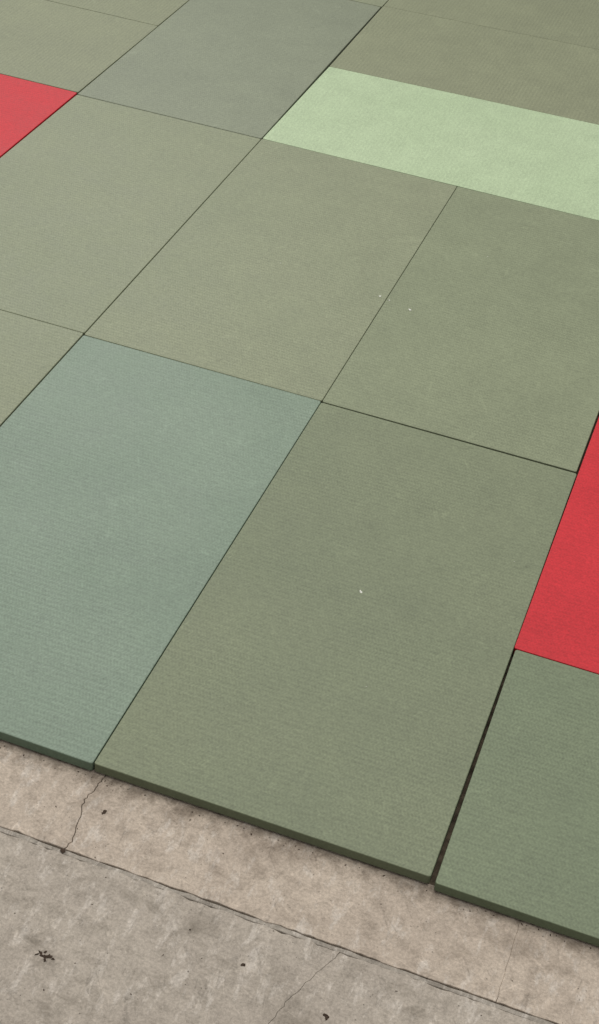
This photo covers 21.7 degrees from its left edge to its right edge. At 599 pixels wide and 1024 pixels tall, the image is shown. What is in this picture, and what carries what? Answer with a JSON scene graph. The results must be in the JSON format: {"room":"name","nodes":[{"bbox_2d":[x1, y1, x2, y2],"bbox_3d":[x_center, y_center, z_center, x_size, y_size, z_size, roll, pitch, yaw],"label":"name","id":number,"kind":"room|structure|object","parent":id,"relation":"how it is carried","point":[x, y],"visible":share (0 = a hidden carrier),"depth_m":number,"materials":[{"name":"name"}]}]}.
{"room":"exercise studio","nodes":[
{"label":"exercise studio","id":0,"kind":"room"},
{"bbox_2d":[0,414,598,1023],"bbox_3d":[0.248,-0.663,6.354,12.000,0.031,15.000,16,40,12],"label":"floor","id":1,"kind":"structure","parent":0,"point":[358,937],"depth_m":4.11,"materials":[{"name":"concrete"}]},
{"bbox_2d":[0,74,76,157],"bbox_3d":[-1.919,-1.669,7.235,0.991,0.040,1.996,16,40,12],"label":"mat","id":2,"kind":"object","parent":1,"relation":"on","point":[25,105],"visible":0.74,"depth_m":7.70,"materials":[{"name":"plastic"}]},
{"bbox_2d":[0,310,82,426],"bbox_3d":[-1.653,-0.260,5.526,0.993,0.040,2.004,16,40,12],"label":"mat","id":3,"kind":"object","parent":1,"relation":"on","point":[30,349],"visible":0.82,"depth_m":6.02,"materials":[{"name":"green plastic"}]},
{"bbox_2d":[0,0,156,94],"bbox_3d":[-1.882,-2.658,8.467,1.987,0.040,0.999,16,40,12],"label":"mat","id":4,"kind":"object","parent":1,"relation":"on","point":[66,47],"visible":0.8,"depth_m":8.35,"materials":[{"name":"green plastic"}]},
{"bbox_2d":[47,0,188,26],"bbox_3d":[-1.548,-3.226,9.219,1.985,0.040,0.993,16,40,12],"label":"mat","id":5,"kind":"object","parent":1,"relation":"on","point":[153,12],"visible":0.79,"depth_m":8.78,"materials":[{"name":"green plastic"}]},
{"bbox_2d":[0,95,260,335],"bbox_3d":[-0.986,-1.388,7.021,0.995,0.040,1.972,16,40,12],"label":"mat","id":6,"kind":"object","parent":1,"relation":"on","point":[97,190],"visible":0.9,"depth_m":7.03,"materials":[{"name":"green plastic"}]},
{"bbox_2d":[0,335,320,769],"bbox_3d":[-0.721,0.024,5.307,0.995,0.040,2.003,16,40,12],"label":"mat","id":7,"kind":"object","parent":1,"relation":"on","point":[128,476],"visible":0.92,"depth_m":5.31,"materials":[{"name":"plastic"}]},
{"bbox_2d":[78,0,379,139],"bbox_3d":[-0.325,-2.513,8.510,0.997,0.040,1.985,16,40,12],"label":"mat","id":8,"kind":"object","parent":1,"relation":"on","point":[236,66],"visible":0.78,"depth_m":8.34,"materials":[{"name":"plastic"}]},
{"bbox_2d":[85,139,456,402],"bbox_3d":[-0.051,-1.110,6.809,0.996,0.040,1.988,16,40,12],"label":"mat","id":9,"kind":"object","parent":1,"relation":"on","point":[278,277],"visible":0.87,"depth_m":6.67,"materials":[{"name":"green plastic"}]},
{"bbox_2d":[0,746,590,1019],"bbox_3d":[-0.129,1.182,3.986,1.875,0.003,0.894,16,40,12],"label":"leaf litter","id":10,"kind":"object","parent":1,"relation":"on","point":[62,850],"visible":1,"depth_m":4.03,"materials":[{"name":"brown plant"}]},
{"bbox_2d":[94,403,575,882],"bbox_3d":[0.216,0.302,5.097,1.001,0.040,1.993,16,40,12],"label":"mat","id":11,"kind":"object","parent":1,"relation":"on","point":[259,710],"visible":1,"depth_m":4.91,"materials":[{"name":"green plastic"}]},
{"bbox_2d":[351,0,388,8],"bbox_3d":[0.346,-3.641,10.005,0.992,0.040,1.982,16,40,12],"label":"mat","id":12,"kind":"object","parent":1,"relation":"on","point":[380,3],"visible":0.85,"depth_m":9.18,"materials":[{"name":"green plastic"}]},
{"bbox_2d":[263,67,598,220],"bbox_3d":[0.931,-1.840,7.856,1.996,0.040,1.067,16,40,12],"label":"mat","id":13,"kind":"object","parent":1,"relation":"on","point":[545,160],"visible":0.91,"depth_m":7.83,"materials":[{"name":"plastic"}]},
{"bbox_2d":[322,187,598,473],"bbox_3d":[0.883,-0.833,6.600,0.994,0.040,1.991,16,40,12],"label":"mat","id":14,"kind":"object","parent":1,"relation":"on","point":[499,351],"visible":0.86,"depth_m":6.40,"materials":[{"name":"green plastic"}]},
{"bbox_2d":[330,6,598,124],"bbox_3d":[1.272,-2.416,8.619,1.994,0.040,1.088,16,40,12],"label":"mat","id":15,"kind":"object","parent":1,"relation":"on","point":[552,77],"visible":0.91,"depth_m":8.62,"materials":[{"name":"green plastic"}]},
{"bbox_2d":[384,0,598,48],"bbox_3d":[1.602,-2.984,9.370,1.984,0.040,1.081,16,40,12],"label":"mat","id":16,"kind":"object","parent":1,"relation":"on","point":[576,22],"visible":0.71,"depth_m":9.21,"materials":[{"name":"green plastic"}]},
{"bbox_2d":[434,650,598,946],"bbox_3d":[1.459,1.009,4.398,2.004,0.040,0.991,16,40,12],"label":"mat","id":17,"kind":"object","parent":1,"relation":"on","point":[523,845],"visible":1,"depth_m":4.45,"materials":[{"name":"green plastic"}]},
{"bbox_2d":[513,418,598,674],"bbox_3d":[1.480,0.018,5.630,0.990,0.040,1.996,16,40,12],"label":"mat","id":18,"kind":"object","parent":1,"relation":"on","point":[561,622],"visible":0.87,"depth_m":5.21,"materials":[{"name":"plastic"}]}
]}

